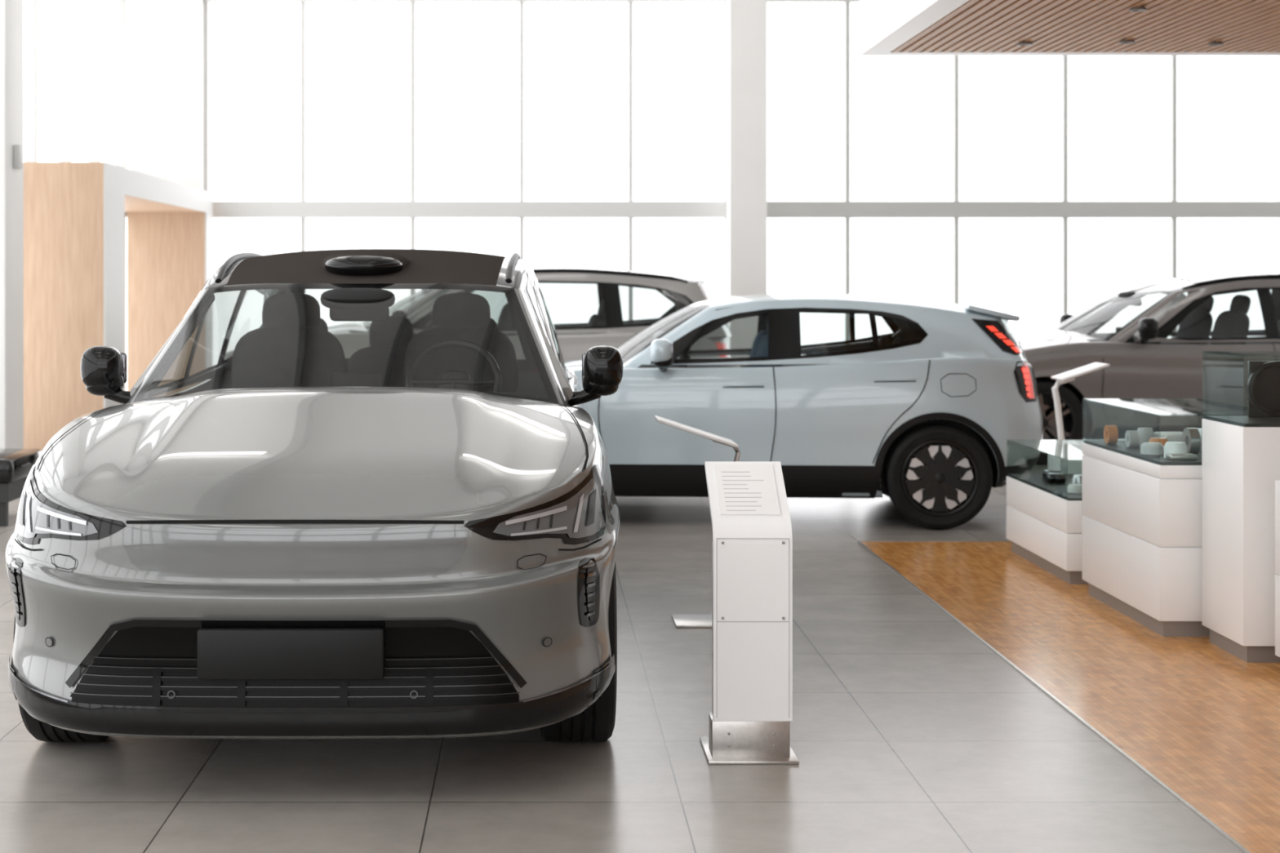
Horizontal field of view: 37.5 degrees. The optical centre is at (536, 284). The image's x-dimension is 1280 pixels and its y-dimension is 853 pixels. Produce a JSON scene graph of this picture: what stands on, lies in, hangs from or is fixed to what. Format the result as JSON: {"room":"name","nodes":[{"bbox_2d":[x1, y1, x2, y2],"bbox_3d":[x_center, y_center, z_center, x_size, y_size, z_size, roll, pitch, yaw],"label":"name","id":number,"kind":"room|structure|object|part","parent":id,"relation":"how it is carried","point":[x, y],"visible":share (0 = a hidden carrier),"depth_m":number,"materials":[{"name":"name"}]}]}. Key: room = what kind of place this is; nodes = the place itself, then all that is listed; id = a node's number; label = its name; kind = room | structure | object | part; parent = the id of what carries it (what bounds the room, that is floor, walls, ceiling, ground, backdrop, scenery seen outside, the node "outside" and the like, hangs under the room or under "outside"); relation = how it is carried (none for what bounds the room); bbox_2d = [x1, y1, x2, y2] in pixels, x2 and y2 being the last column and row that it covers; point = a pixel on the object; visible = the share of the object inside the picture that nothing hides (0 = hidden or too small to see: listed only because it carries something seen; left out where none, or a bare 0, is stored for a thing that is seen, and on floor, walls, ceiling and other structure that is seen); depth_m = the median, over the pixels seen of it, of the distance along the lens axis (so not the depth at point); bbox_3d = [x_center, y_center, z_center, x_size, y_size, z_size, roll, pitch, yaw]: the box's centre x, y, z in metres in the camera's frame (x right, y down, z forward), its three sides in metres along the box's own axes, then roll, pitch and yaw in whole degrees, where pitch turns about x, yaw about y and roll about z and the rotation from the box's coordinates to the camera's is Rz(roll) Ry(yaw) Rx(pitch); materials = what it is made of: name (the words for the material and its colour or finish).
{"room":"car showroom","nodes":[
{"label":"car showroom","id":0,"kind":"room"},
{"bbox_2d":[0,439,1279,852],"bbox_3d":[2.590,1.647,7.800,14.620,0.206,26.200,0,0,0],"label":"floor","id":1,"kind":"structure","parent":0,"point":[909,734],"depth_m":6.19,"materials":[{"name":"tile"}]},
{"bbox_2d":[0,0,23,448],"bbox_3d":[-4.175,-1.650,14.150,0.490,6.400,0.500,0,0,0],"label":"column","id":2,"kind":"structure","parent":1,"relation":"on","point":[11,11],"depth_m":14.07,"materials":[{"name":"white paint"}]},
{"bbox_2d":[13,144,22,168],"bbox_3d":[-3.905,-0.960,14.150,0.050,0.180,0.100,0,0,0],"label":"wall lamp","id":3,"kind":"object","parent":2,"relation":"attached to","point":[17,148],"visible":1,"depth_m":14.10,"materials":[{"name":"white metal"}]},
{"bbox_2d":[0,448,42,526],"bbox_3d":[-3.710,1.330,12.300,0.780,0.440,0.800,0,0,0],"label":"bench","id":4,"kind":"object","parent":1,"relation":"on","point":[15,464],"visible":0.58,"depth_m":12.03,"materials":[{"name":"black"}]},
{"bbox_3d":[-3.710,1.405,12.315,0.700,0.290,0.730,0,0,0],"label":"frame","id":5,"kind":"part","parent":4,"relation":"part of","materials":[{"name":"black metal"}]},
{"bbox_2d":[0,448,42,484],"bbox_3d":[-3.710,1.190,12.300,0.780,0.160,0.800,0,0,0],"label":"cushion","id":6,"kind":"object","parent":4,"relation":"on","point":[15,464],"depth_m":12.13,"materials":[{"name":"black fabric"}]},
{"bbox_2d":[24,0,131,391],"bbox_3d":[-4.480,-1.650,7.787,0.120,6.400,25.625,0,0,0],"label":"window","id":7,"kind":"structure","parent":1,"relation":"on","point":[30,6],"depth_m":17.78,"materials":[{"name":"grey"}]},
{"bbox_2d":[23,162,213,450],"bbox_3d":[-3.955,0.275,17.940,0.850,2.550,5.080,0,0,0],"label":"portal","id":8,"kind":"object","parent":1,"relation":"on","point":[74,212],"visible":0.71,"depth_m":15.40,"materials":[{"name":"brown wood"}]},
{"bbox_2d":[131,0,204,190],"bbox_3d":[-4.040,-1.650,20.675,0.760,6.400,0.350,0,0,0],"label":"window","id":9,"kind":"structure","parent":1,"relation":"on","point":[167,36],"depth_m":20.50,"materials":[{"name":"white glass"}]},
{"bbox_2d":[5,248,622,742],"bbox_3d":[-0.715,0.693,7.987,2.106,1.713,5.063,0,0,0],"label":"suv","id":10,"kind":"object","parent":1,"relation":"on","point":[404,536],"visible":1,"depth_m":5.68,"materials":[{"name":"grey paint"}]},
{"bbox_2d":[80,346,131,404],"bbox_3d":[-1.636,0.363,7.303,0.264,0.247,0.155,0,0,0],"label":"mirror","id":11,"kind":"object","parent":10,"relation":"attached to","point":[103,368],"depth_m":7.25,"materials":[{"name":"black plastic"}]},
{"bbox_3d":[-1.446,0.244,7.507,0.080,0.434,0.570,0,0,20],"label":"pillar trim","id":12,"kind":"part","parent":10,"relation":"part of","materials":[{"name":"grey metal"}]},
{"bbox_3d":[-1.095,0.322,8.316,0.500,0.564,0.271,0,0,0],"label":"seat","id":13,"kind":"part","parent":10,"relation":"part of","materials":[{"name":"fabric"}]},
{"bbox_2d":[125,520,463,524],"bbox_3d":[-0.715,0.704,5.557,1.001,0.013,0.017,0,0,0],"label":"trim strip","id":14,"kind":"object","parent":10,"relation":"attached to","point":[127,522],"depth_m":5.55,"materials":[{"name":"black"}]},
{"bbox_3d":[-0.715,0.789,5.550,1.016,0.157,0.023,0,0,0],"label":"panel","id":15,"kind":"part","parent":10,"relation":"part of","materials":[{"name":"grey metal"}]},
{"bbox_3d":[-0.715,0.953,5.756,1.794,0.176,0.115,0,0,0],"label":"air curtain frame","id":16,"kind":"part","parent":10,"relation":"part of","materials":[{"name":"grey"}]},
{"bbox_3d":[-0.715,0.704,5.785,1.728,0.109,0.107,0,0,0],"label":"headlamp drl stem","id":17,"kind":"part","parent":10,"relation":"part of","materials":[{"name":"grey plastic"}]},
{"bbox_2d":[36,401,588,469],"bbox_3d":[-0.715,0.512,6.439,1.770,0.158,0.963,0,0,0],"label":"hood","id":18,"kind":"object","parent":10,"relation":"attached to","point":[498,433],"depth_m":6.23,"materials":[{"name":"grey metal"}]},
{"bbox_3d":[-1.135,0.381,9.199,0.420,0.449,0.247,0,0,0],"label":"seat","id":19,"kind":"part","parent":10,"relation":"part of","materials":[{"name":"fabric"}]},
{"bbox_2d":[329,307,389,321],"bbox_3d":[-0.715,0.115,7.585,0.240,0.070,0.030,0,0,0],"label":"mirror","id":20,"kind":"object","parent":10,"relation":"attached to","point":[336,315],"depth_m":7.57,"materials":[{"name":"grey mirror"}]},
{"bbox_3d":[-0.715,0.210,8.720,1.732,0.483,2.716,0,0,0],"label":"window trim","id":21,"kind":"part","parent":10,"relation":"part of","materials":[{"name":"black"}]},
{"bbox_3d":[-0.715,0.381,9.199,0.420,0.449,0.247,0,0,0],"label":"seat","id":22,"kind":"part","parent":10,"relation":"part of","materials":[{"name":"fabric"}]},
{"bbox_3d":[-0.335,0.322,8.316,0.500,0.564,0.271,0,0,0],"label":"seat","id":23,"kind":"part","parent":10,"relation":"part of","materials":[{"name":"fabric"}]},
{"bbox_3d":[-0.295,0.381,9.199,0.420,0.449,0.247,0,0,0],"label":"seat","id":24,"kind":"part","parent":10,"relation":"part of","materials":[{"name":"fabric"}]},
{"bbox_3d":[0.016,0.244,7.507,0.080,0.434,0.570,0,0,-20],"label":"pillar trim","id":25,"kind":"part","parent":10,"relation":"part of","materials":[{"name":"grey"}]},
{"bbox_2d":[569,346,622,405],"bbox_3d":[0.206,0.363,7.303,0.264,0.247,0.155,0,0,0],"label":"mirror","id":26,"kind":"object","parent":10,"relation":"attached to","point":[602,366],"depth_m":7.24,"materials":[{"name":"black plastic"}]},
{"bbox_2d":[204,0,726,325],"bbox_3d":[-0.770,-1.650,20.700,5.788,6.400,0.160,0,0,0],"label":"window","id":27,"kind":"structure","parent":1,"relation":"on","point":[303,209],"depth_m":20.62,"materials":[{"name":"white"}]},
{"bbox_2d":[221,267,732,366],"bbox_3d":[-0.583,0.693,18.509,5.067,1.713,2.168,0,0,0],"label":"suv","id":28,"kind":"object","parent":1,"relation":"on","point":[607,327],"visible":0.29,"depth_m":17.77,"materials":[{"name":"taupe paint"},{"name":"glass"},{"name":"rubber"}]},
{"bbox_2d":[391,310,408,319],"bbox_3d":[-1.278,0.363,17.579,0.155,0.247,0.264,0,0,0],"label":"mirror","id":29,"kind":"object","parent":28,"relation":"attached to","point":[396,313],"depth_m":17.47,"materials":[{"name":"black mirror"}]},
{"bbox_3d":[-1.073,0.244,17.769,0.570,0.434,0.080,0,0,-20],"label":"pillar trim","id":30,"kind":"part","parent":28,"relation":"part of","materials":[{"name":"grey plastic"}]},
{"bbox_3d":[-0.264,0.322,18.120,0.271,0.564,0.500,0,0,0],"label":"seat","id":31,"kind":"part","parent":28,"relation":"part of","materials":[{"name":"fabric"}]},
{"bbox_3d":[0.140,0.210,18.500,2.716,0.483,1.732,0,0,0],"label":"window trim","id":32,"kind":"part","parent":28,"relation":"part of","materials":[{"name":"black"}]},
{"bbox_3d":[0.619,0.381,18.920,0.247,0.449,0.420,0,0,0],"label":"seat","id":33,"kind":"part","parent":28,"relation":"part of","materials":[{"name":"fabric"}]},
{"bbox_3d":[0.619,0.381,18.500,0.247,0.449,0.420,0,0,0],"label":"seat","id":34,"kind":"part","parent":28,"relation":"part of","materials":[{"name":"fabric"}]},
{"bbox_3d":[0.619,0.381,18.080,0.247,0.449,0.420,0,0,0],"label":"seat","id":35,"kind":"part","parent":28,"relation":"part of","materials":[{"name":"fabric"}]},
{"bbox_2d":[715,342,728,357],"bbox_3d":[1.775,0.673,18.500,0.164,0.250,1.608,0,0,0],"label":"tail lamp","id":36,"kind":"object","parent":28,"relation":"attached to","point":[719,345],"depth_m":17.77,"materials":[{"name":"red plastic"}]},
{"bbox_2d":[654,415,741,627],"bbox_3d":[0.743,1.081,8.600,0.388,0.939,0.280,0,0,0],"label":"sign stand","id":37,"kind":"object","parent":1,"relation":"on","point":[680,620],"visible":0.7,"depth_m":8.55,"materials":[{"name":"metal"}]},
{"bbox_3d":[0.730,0.675,8.600,0.363,0.128,0.280,0,0,0],"label":"sign plate","id":38,"kind":"part","parent":37,"relation":"part of","materials":[{"name":"white paint"}]},
{"bbox_2d":[726,0,767,357],"bbox_3d":[2.290,-1.650,20.450,0.400,6.400,0.400,0,0,0],"label":"column","id":39,"kind":"structure","parent":1,"relation":"on","point":[746,20],"depth_m":20.25,"materials":[{"name":"white paint"}]},
{"bbox_2d":[699,461,799,764],"bbox_3d":[0.701,1.077,6.231,0.292,0.945,0.362,0,0,0],"label":"information kiosk","id":40,"kind":"object","parent":1,"relation":"on","point":[749,718],"visible":1,"depth_m":6.10,"materials":[{"name":"white paint"}]},
{"bbox_3d":[0.704,1.185,6.165,0.245,0.670,0.090,0,0,0],"label":"post","id":41,"kind":"part","parent":40,"relation":"part of","materials":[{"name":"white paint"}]},
{"bbox_3d":[0.701,1.544,6.215,0.292,0.012,0.330,0,0,0],"label":"plate","id":42,"kind":"part","parent":40,"relation":"part of","materials":[{"name":"metal"}]},
{"bbox_2d":[564,293,1043,529],"bbox_3d":[1.216,0.806,12.791,4.270,1.489,2.041,0,0,4],"label":"hatchback car","id":43,"kind":"object","parent":1,"relation":"on","point":[935,414],"visible":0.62,"depth_m":11.90,"materials":[{"name":"blue paint"}]},
{"bbox_2d":[649,338,673,372],"bbox_3d":[0.796,0.462,11.932,0.148,0.235,0.268,0,0,4],"label":"mirror","id":44,"kind":"object","parent":43,"relation":"attached to","point":[661,350],"depth_m":11.82,"materials":[{"name":"white paint"}]},
{"bbox_3d":[1.613,0.416,13.124,0.253,0.478,0.460,0,0,4],"label":"seat","id":45,"kind":"part","parent":43,"relation":"part of","materials":[{"name":"blue fabric"}]},
{"bbox_3d":[1.562,0.416,12.406,0.253,0.478,0.460,0,0,4],"label":"seat","id":46,"kind":"part","parent":43,"relation":"part of","materials":[{"name":"blue fabric"}]},
{"bbox_3d":[1.668,0.332,12.760,1.771,0.361,1.604,0,0,4],"label":"window trim","id":47,"kind":"part","parent":43,"relation":"part of","materials":[{"name":"black plastic"}]},
{"bbox_3d":[2.387,0.505,13.110,0.219,0.305,0.400,0,0,4],"label":"seat","id":48,"kind":"part","parent":43,"relation":"part of","materials":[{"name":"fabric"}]},
{"bbox_3d":[2.331,0.505,12.312,0.219,0.305,0.400,0,0,4],"label":"seat","id":49,"kind":"part","parent":43,"relation":"part of","materials":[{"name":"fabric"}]},
{"bbox_3d":[3.014,0.336,12.666,0.344,0.230,1.409,0,0,4],"label":"tail lamp frame","id":50,"kind":"part","parent":43,"relation":"part of","materials":[{"name":"black"}]},
{"bbox_3d":[3.172,0.621,12.655,0.190,0.257,1.583,0,0,4],"label":"tail lamp frame","id":51,"kind":"part","parent":43,"relation":"part of","materials":[{"name":"black"}]},
{"bbox_2d":[1022,368,1029,373],"bbox_3d":[3.165,0.550,12.655,0.056,0.027,1.461,0,0,4],"label":"tail lamp","id":52,"kind":"object","parent":43,"relation":"on","point":[1024,370],"depth_m":11.96,"materials":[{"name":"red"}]},
{"bbox_2d":[1023,374,1029,378],"bbox_3d":[3.168,0.589,12.655,0.050,0.026,1.478,0,0,4],"label":"tail lamp","id":53,"kind":"object","parent":43,"relation":"on","point":[1025,376],"depth_m":11.94,"materials":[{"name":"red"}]},
{"bbox_2d":[1024,380,1030,385],"bbox_3d":[3.171,0.627,12.655,0.043,0.026,1.490,0,0,4],"label":"tail lamp","id":54,"kind":"object","parent":43,"relation":"on","point":[1026,382],"depth_m":11.93,"materials":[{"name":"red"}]},
{"bbox_2d":[857,541,1011,542],"bbox_3d":[5.763,1.556,11.256,7.674,0.028,0.012,0,0,0],"label":"trim","id":55,"kind":"structure","parent":1,"relation":"on","point":[857,541],"depth_m":11.25,"materials":[{"name":"metal"}]},
{"bbox_2d":[767,0,1279,344],"bbox_3d":[5.425,-1.650,20.700,5.938,6.400,0.160,0,0,0],"label":"window","id":56,"kind":"structure","parent":1,"relation":"on","point":[956,209],"depth_m":20.62,"materials":[{"name":"grey metal"}]},
{"bbox_2d":[1006,470,1088,584],"bbox_3d":[3.010,1.222,10.250,0.580,0.644,1.240,0,0,0],"label":"display case","id":57,"kind":"object","parent":1,"relation":"on","point":[1044,511],"visible":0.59,"depth_m":10.08,"materials":[{"name":"grey"}]},
{"bbox_2d":[1008,474,1082,500],"bbox_3d":[3.010,1.105,10.250,0.560,0.014,1.220,0,0,0],"label":"tray","id":58,"kind":"object","parent":57,"relation":"on","point":[1051,488],"depth_m":10.28,"materials":[{"name":"black metal"}]},
{"bbox_2d":[857,541,1250,852],"bbox_3d":[1.932,1.556,3.125,0.012,0.028,16.250,0,0,0],"label":"trim","id":59,"kind":"structure","parent":1,"relation":"on","point":[1239,846],"depth_m":6.56,"materials":[{"name":"metal"}]},
{"bbox_2d":[1048,440,1084,474],"bbox_3d":[3.325,1.238,11.065,0.550,0.612,0.270,0,0,0],"label":"display case","id":60,"kind":"object","parent":1,"relation":"on","point":[1065,456],"visible":0.09,"depth_m":10.93,"materials":[{"name":"grey"}]},
{"bbox_2d":[1050,362,1110,439],"bbox_3d":[3.314,1.017,11.500,0.318,1.066,0.280,0,0,0],"label":"sign stand","id":61,"kind":"object","parent":1,"relation":"on","point":[1067,376],"visible":0.59,"depth_m":11.48,"materials":[{"name":"white paint"}]},
{"bbox_3d":[3.330,0.535,11.500,0.287,0.103,0.280,0,0,0],"label":"sign plate","id":62,"kind":"part","parent":61,"relation":"part of","materials":[{"name":"white paint"}]},
{"bbox_2d":[1009,272,1279,465],"bbox_3d":[5.871,0.723,17.133,5.067,1.653,2.168,0,0,-4],"label":"suv","id":63,"kind":"object","parent":1,"relation":"on","point":[1155,381],"visible":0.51,"depth_m":16.18,"materials":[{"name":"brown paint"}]},
{"bbox_2d":[1058,313,1078,328],"bbox_3d":[5.114,0.405,17.995,0.155,0.238,0.264,0,0,-4],"label":"mirror","id":64,"kind":"object","parent":63,"relation":"attached to","point":[1073,323],"depth_m":17.87,"materials":[{"name":"black mirror"}]},
{"bbox_3d":[5.332,0.290,17.819,0.570,0.419,0.080,0,0,16],"label":"pillar trim","id":65,"kind":"part","parent":63,"relation":"part of","materials":[{"name":"grey"}]},
{"bbox_2d":[1129,298,1142,306],"bbox_3d":[5.460,0.165,17.095,0.030,0.068,0.240,0,0,-4],"label":"mirror","id":66,"kind":"object","parent":63,"relation":"attached to","point":[1136,302],"depth_m":17.02,"materials":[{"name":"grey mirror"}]},
{"bbox_2d":[1137,317,1158,343],"bbox_3d":[5.242,0.405,16.157,0.155,0.238,0.264,0,0,-4],"label":"mirror","id":67,"kind":"object","parent":63,"relation":"attached to","point":[1148,327],"depth_m":16.05,"materials":[{"name":"black plastic"}]},
{"bbox_3d":[5.434,0.290,16.361,0.570,0.419,0.080,0,0,-24],"label":"pillar trim","id":68,"kind":"part","parent":63,"relation":"part of","materials":[{"name":"grey"}]},
{"bbox_3d":[6.592,0.257,17.175,2.716,0.466,1.732,0,0,-4],"label":"window trim","id":69,"kind":"part","parent":63,"relation":"part of","materials":[{"name":"black"}]},
{"bbox_3d":[6.163,0.365,17.526,0.271,0.544,0.500,0,0,-4],"label":"seat","id":70,"kind":"part","parent":63,"relation":"part of","materials":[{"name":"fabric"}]},
{"bbox_3d":[6.216,0.365,16.767,0.271,0.544,0.500,0,0,-4],"label":"seat","id":71,"kind":"part","parent":63,"relation":"part of","materials":[{"name":"fabric"}]},
{"bbox_3d":[7.041,0.422,17.627,0.247,0.433,0.420,0,0,-4],"label":"seat","id":72,"kind":"part","parent":63,"relation":"part of","materials":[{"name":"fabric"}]},
{"bbox_2d":[1082,425,1209,636],"bbox_3d":[3.010,1.057,8.777,0.580,0.974,1.165,0,0,0],"label":"display case","id":73,"kind":"object","parent":1,"relation":"on","point":[1142,491],"visible":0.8,"depth_m":8.47,"materials":[{"name":"grey"}]},
{"bbox_2d":[1084,440,1201,465],"bbox_3d":[3.010,0.785,8.777,0.560,0.014,1.145,0,0,0],"label":"tray","id":74,"kind":"object","parent":73,"relation":"on","point":[1125,451],"depth_m":8.58,"materials":[{"name":"black metal"}]},
{"bbox_2d":[1201,360,1279,662],"bbox_3d":[3.137,0.917,7.872,0.526,1.254,0.476,0,0,0],"label":"display case","id":75,"kind":"object","parent":1,"relation":"on","point":[1241,454],"visible":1,"depth_m":7.74,"materials":[{"name":"grey"}]},
{"bbox_2d":[1204,415,1279,426],"bbox_3d":[3.137,0.575,7.872,0.506,0.014,0.456,0,0,0],"label":"tray","id":76,"kind":"object","parent":75,"relation":"on","point":[1210,420],"depth_m":7.88,"materials":[{"name":"black glass"}]},
{"bbox_2d":[1275,480,1279,657],"bbox_3d":[3.215,1.161,7.000,0.570,0.767,0.900,0,0,0],"label":"display case","id":77,"kind":"object","parent":1,"relation":"on","point":[1277,482],"visible":1,"depth_m":7.43,"materials":[{"name":"grey"}]},
{"bbox_2d":[859,0,1279,55],"bbox_3d":[5.718,-1.903,3.525,7.563,1.095,15.450,0,0,0],"label":"soffit","id":78,"kind":"structure","parent":0,"point":[886,27],"depth_m":10.12,"materials":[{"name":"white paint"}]}
]}

